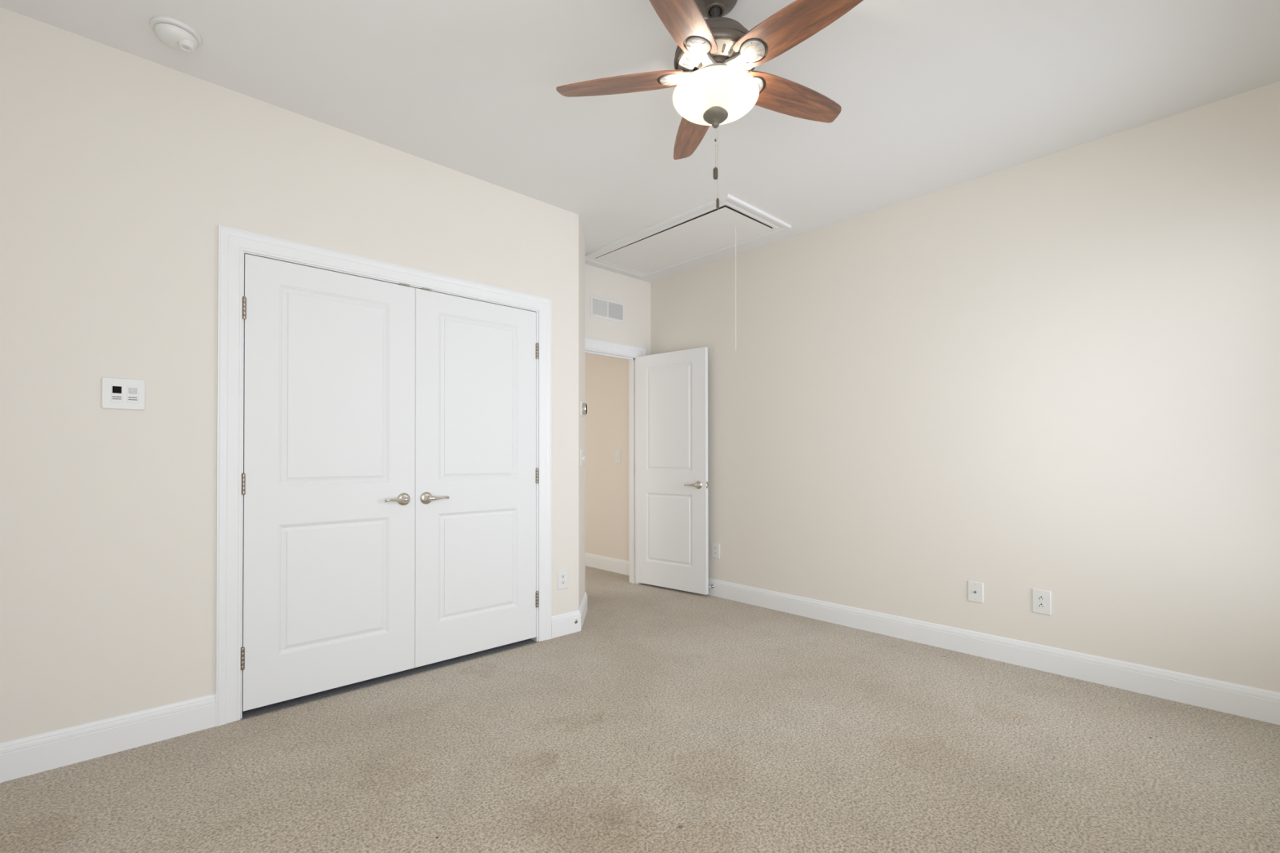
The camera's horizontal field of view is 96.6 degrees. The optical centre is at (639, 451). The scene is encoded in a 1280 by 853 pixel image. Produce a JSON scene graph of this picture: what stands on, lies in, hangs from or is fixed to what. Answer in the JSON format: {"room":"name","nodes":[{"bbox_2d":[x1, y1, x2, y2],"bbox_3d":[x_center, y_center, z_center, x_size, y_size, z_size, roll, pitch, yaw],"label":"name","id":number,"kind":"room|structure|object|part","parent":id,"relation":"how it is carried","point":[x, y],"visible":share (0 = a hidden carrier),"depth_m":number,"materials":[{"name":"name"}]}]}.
{"room":"empty bedroom","nodes":[
{"label":"empty bedroom","id":0,"kind":"room"},
{"bbox_2d":[0,6,578,742],"bbox_3d":[-1.500,-0.203,2.815,2.892,2.745,0.115,0,-1,-43],"label":"wall","id":1,"kind":"structure","parent":0,"point":[121,171],"depth_m":2.27,"materials":[{"name":"beige paint"}]},
{"bbox_2d":[0,693,216,782],"bbox_3d":[-2.156,1.097,2.099,0.970,0.134,0.015,0,-1,-43],"label":"baseboard","id":2,"kind":"structure","parent":1,"relation":"attached to","point":[41,753],"depth_m":2.18,"materials":[{"name":"white wood"}]},
{"bbox_2d":[101,377,145,410],"bbox_3d":[-2.024,-0.227,2.237,0.128,0.122,0.014,0,-1,-43],"label":"control plate","id":3,"kind":"object","parent":1,"relation":"attached to","point":[123,393],"visible":1,"depth_m":2.23,"materials":[{"name":"white plastic"}]},
{"bbox_2d":[240,253,415,711],"bbox_3d":[-1.460,0.134,2.750,0.762,2.011,0.099,0,-1,-43],"label":"closet door","id":4,"kind":"structure","parent":1,"relation":"in","point":[328,474],"depth_m":2.73,"materials":[{"name":"white paint"}]},
{"bbox_3d":[-1.243,0.248,2.921,0.127,0.033,0.054,0,-1,-43],"label":"lever handle","id":5,"kind":"part","parent":4,"relation":"part of","materials":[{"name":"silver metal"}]},
{"bbox_2d":[215,224,551,726],"bbox_3d":[-1.223,0.102,3.058,1.702,2.138,0.134,0,-1,-43],"label":"trim","id":6,"kind":"structure","parent":1,"relation":"attached to","point":[233,243],"depth_m":2.50,"materials":[{"name":"white wood"}]},
{"bbox_2d":[414,288,537,667],"bbox_3d":[-0.902,0.138,3.272,0.762,2.011,0.099,0,-1,-43],"label":"closet door","id":7,"kind":"structure","parent":1,"relation":"in","point":[476,471],"depth_m":3.25,"materials":[{"name":"white paint"}]},
{"bbox_3d":[-1.087,0.249,3.067,0.127,0.033,0.054,0,-1,-43],"label":"lever handle","id":8,"kind":"part","parent":7,"relation":"part of","materials":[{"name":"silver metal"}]},
{"bbox_2d":[557,568,568,590],"bbox_3d":[-0.495,0.817,3.661,0.083,0.129,0.007,0,-1,-43],"label":"wall outlet","id":9,"kind":"object","parent":1,"relation":"attached to","point":[562,574],"visible":1,"depth_m":3.66,"materials":[{"name":"white plastic"}]},
{"bbox_2d":[578,217,585,608],"bbox_3d":[-0.457,-0.194,4.017,0.100,2.745,0.514,0,-1,-1],"label":"wall","id":10,"kind":"structure","parent":0,"point":[581,241],"depth_m":3.99,"materials":[{"name":"beige paint"}]},
{"bbox_2d":[551,591,587,638],"bbox_3d":[-0.493,1.112,4.078,0.235,0.134,0.966,0,-1,-6],"label":"baseboard","id":11,"kind":"structure","parent":10,"relation":"attached to","point":[562,624],"depth_m":3.68,"materials":[{"name":"white wood"}]},
{"bbox_2d":[580,448,584,466],"bbox_3d":[-0.394,0.045,3.949,0.024,0.122,0.117,0,-1,-1],"label":"light switch","id":12,"kind":"object","parent":10,"relation":"attached to","point":[581,451],"visible":1,"depth_m":3.91,"materials":[{"name":"white plastic"}]},
{"bbox_3d":[-0.403,0.045,3.949,0.005,0.122,0.117,0,-1,-1],"label":"plate","id":13,"kind":"part","parent":12,"relation":"part of","materials":[{"name":"white plastic"}]},
{"bbox_2d":[580,400,586,417],"bbox_3d":[-0.388,-0.297,3.962,0.037,0.100,0.132,0,-1,-1],"label":"thermostat","id":14,"kind":"object","parent":10,"relation":"attached to","point":[583,406],"visible":1,"depth_m":3.92,"materials":[{"name":"white plastic"}]},
{"bbox_2d":[585,264,650,355],"bbox_3d":[-0.349,-0.186,4.904,1.181,2.745,0.115,0,-1,-43],"label":"wall","id":15,"kind":"structure","parent":0,"point":[635,294],"depth_m":5.01,"materials":[{"name":"beige paint"}]},
{"bbox_2d":[590,294,624,323],"bbox_3d":[-0.276,-1.221,4.899,0.380,0.181,0.008,0,-1,-43],"label":"air vent","id":16,"kind":"object","parent":15,"relation":"in","point":[601,308],"visible":1,"depth_m":4.89,"materials":[{"name":"white plastic"}]},
{"bbox_2d":[585,337,646,584],"bbox_3d":[-0.326,0.124,4.910,0.927,2.126,0.134,0,-1,-43],"label":"trim","id":17,"kind":"structure","parent":15,"relation":"attached to","point":[596,347],"depth_m":5.15,"materials":[{"name":"white wood"}]},
{"bbox_2d":[635,346,708,595],"bbox_3d":[0.245,0.156,4.875,0.763,2.018,0.107,-1,-1,40],"label":"entry door","id":18,"kind":"structure","parent":15,"relation":"in","point":[672,505],"depth_m":4.86,"materials":[{"name":"white paint"}]},
{"bbox_3d":[0.423,0.273,4.689,0.131,0.033,0.049,-1,-1,40],"label":"lever handle","id":19,"kind":"part","parent":18,"relation":"part of","materials":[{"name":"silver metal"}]},
{"bbox_2d":[0,565,1279,852],"bbox_3d":[-0.783,1.195,2.952,4.900,0.050,7.200,0,-1,-43],"label":"floor","id":20,"kind":"structure","parent":0,"point":[673,721],"depth_m":2.13,"materials":[{"name":"beige carpet"}]},
{"bbox_2d":[0,0,1279,282],"bbox_3d":[-0.788,-1.615,2.977,4.900,0.080,7.200,0,-1,-43],"label":"ceiling","id":21,"kind":"structure","parent":0,"point":[932,95],"depth_m":2.42,"materials":[{"name":"white paint"}]},
{"bbox_2d":[149,16,201,51],"bbox_3d":[-1.743,-1.551,2.144,0.152,0.060,0.152,0,-1,-43],"label":"smoke detector","id":22,"kind":"object","parent":21,"relation":"attached to","point":[175,33],"visible":1,"depth_m":2.11,"materials":[{"name":"white plastic"}]},
{"bbox_2d":[585,193,791,350],"bbox_3d":[0.282,-1.128,4.259,0.707,0.873,1.498,0,-1,-43],"label":"attic hatch","id":23,"kind":"object","parent":21,"relation":"attached to","point":[704,230],"visible":0.98,"depth_m":4.11,"materials":[{"name":"white paint"}]},
{"bbox_3d":[0.282,-1.546,4.267,0.522,0.012,1.312,0,-1,-43],"label":"hatch panel","id":24,"kind":"part","parent":23,"relation":"part of","materials":[{"name":"white paint"}]},
{"bbox_3d":[0.282,-1.556,4.263,0.707,0.018,1.498,0,-1,-43],"label":"hatch trim","id":25,"kind":"part","parent":23,"relation":"part of","materials":[{"name":"white wood"}]},
{"bbox_3d":[0.657,-1.123,3.916,0.005,0.855,0.004,0,-1,-43],"label":"pull cord","id":26,"kind":"part","parent":23,"relation":"part of","materials":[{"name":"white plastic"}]},
{"bbox_2d":[555,0,862,209],"bbox_3d":[0.294,-1.211,1.938,1.080,0.748,1.041,0,-1,-43],"label":"ceiling fan","id":27,"kind":"object","parent":21,"relation":"hanging from","point":[716,82],"visible":1,"depth_m":1.90,"materials":[{"name":"brown wood"}]},
{"bbox_3d":[-0.070,-1.303,2.026,0.457,0.006,0.132,0,11,10],"label":"blade","id":28,"kind":"part","parent":27,"relation":"part of","materials":[{"name":"brown wood"}]},
{"bbox_3d":[0.101,-1.306,1.671,0.132,0.006,0.457,13,6,28],"label":"blade","id":29,"kind":"part","parent":27,"relation":"part of","materials":[{"name":"brown wood"}]},
{"bbox_3d":[0.215,-1.301,2.299,0.132,0.006,0.457,-12,1,-8],"label":"blade","id":30,"kind":"part","parent":27,"relation":"part of","materials":[{"name":"brown wood"}]},
{"bbox_3d":[0.260,-1.321,1.966,0.260,0.018,0.260,0,-1,-43],"label":"vented plate","id":31,"kind":"part","parent":27,"relation":"part of","materials":[{"name":"grey metal"}]},
{"bbox_3d":[0.260,-1.045,1.964,0.003,0.138,0.003,0,-1,-43],"label":"pull chain","id":32,"kind":"part","parent":27,"relation":"part of","materials":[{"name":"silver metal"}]},
{"bbox_3d":[0.260,-1.209,1.965,0.296,0.073,0.296,0,-1,-43],"label":"lamp shade","id":33,"kind":"part","parent":27,"relation":"part of","materials":[{"name":"white glass"}]},
{"bbox_3d":[0.268,-1.003,1.967,0.003,0.259,0.003,0,-1,-43],"label":"pull chain","id":34,"kind":"part","parent":27,"relation":"part of","materials":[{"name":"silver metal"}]},
{"bbox_3d":[0.562,-1.303,2.111,0.457,0.006,0.132,0,-12,-26],"label":"blade","id":35,"kind":"part","parent":27,"relation":"part of","materials":[{"name":"brown wood"}]},
{"bbox_3d":[0.491,-1.306,1.723,0.132,0.006,0.457,16,-11,-42],"label":"blade","id":36,"kind":"part","parent":27,"relation":"part of","materials":[{"name":"brown wood"}]},
{"bbox_2d":[585,80,1279,692],"bbox_3d":[0.835,-0.191,4.565,0.145,2.745,6.875,0,-1,-43],"label":"wall","id":37,"kind":"structure","parent":0,"point":[1058,373],"depth_m":3.11,"materials":[{"name":"beige paint"}]},
{"bbox_2d":[585,552,629,575],"bbox_3d":[-0.716,1.131,6.149,0.015,0.134,2.224,0,-1,-43],"label":"baseboard","id":38,"kind":"structure","parent":37,"relation":"attached to","point":[606,563],"depth_m":5.72,"materials":[{"name":"white wood"}]},
{"bbox_2d":[615,449,620,462],"bbox_3d":[-0.219,0.046,5.630,0.008,0.128,0.080,0,-1,-43],"label":"light switch","id":39,"kind":"object","parent":37,"relation":"attached to","point":[617,451],"visible":1,"depth_m":5.62,"materials":[{"name":"white plastic"}]},
{"bbox_2d":[711,542,719,559],"bbox_3d":[0.621,0.815,4.675,0.007,0.121,0.084,0,-1,-43],"label":"wall outlet","id":40,"kind":"object","parent":37,"relation":"attached to","point":[715,547],"visible":1,"depth_m":4.67,"materials":[{"name":"white plastic"}]},
{"bbox_2d":[968,580,983,603],"bbox_3d":[1.925,0.807,3.275,0.015,0.118,0.080,0,-1,-43],"label":"wall plate","id":41,"kind":"object","parent":37,"relation":"attached to","point":[975,589],"visible":1,"depth_m":3.27,"materials":[{"name":"white plastic"}]},
{"bbox_2d":[707,577,1279,724],"bbox_3d":[0.017,1.095,2.196,4.275,0.134,4.321,0,-1,-43],"label":"baseboard","id":42,"kind":"structure","parent":37,"relation":"attached to","point":[1246,701],"depth_m":3.04,"materials":[{"name":"white wood"}]},
{"bbox_2d":[1031,588,1051,615],"bbox_3d":[2.144,0.803,3.046,0.007,0.128,0.085,0,-1,-43],"label":"wall outlet","id":43,"kind":"object","parent":37,"relation":"attached to","point":[1041,599],"visible":1,"depth_m":3.04,"materials":[{"name":"white plastic"}]},
{"bbox_2d":[1037,603,1044,608],"bbox_3d":[2.143,0.822,3.045,0.003,0.027,0.034,0,-1,-43],"label":"socket","id":44,"kind":"object","parent":43,"relation":"attached to","point":[1040,606],"depth_m":3.04,"materials":[{"name":"white plastic"}]},
{"bbox_2d":[1037,595,1044,601],"bbox_3d":[2.143,0.783,3.045,0.003,0.027,0.034,0,-1,-43],"label":"socket","id":45,"kind":"object","parent":43,"relation":"attached to","point":[1040,598],"depth_m":3.04,"materials":[{"name":"white plastic"}]}
]}

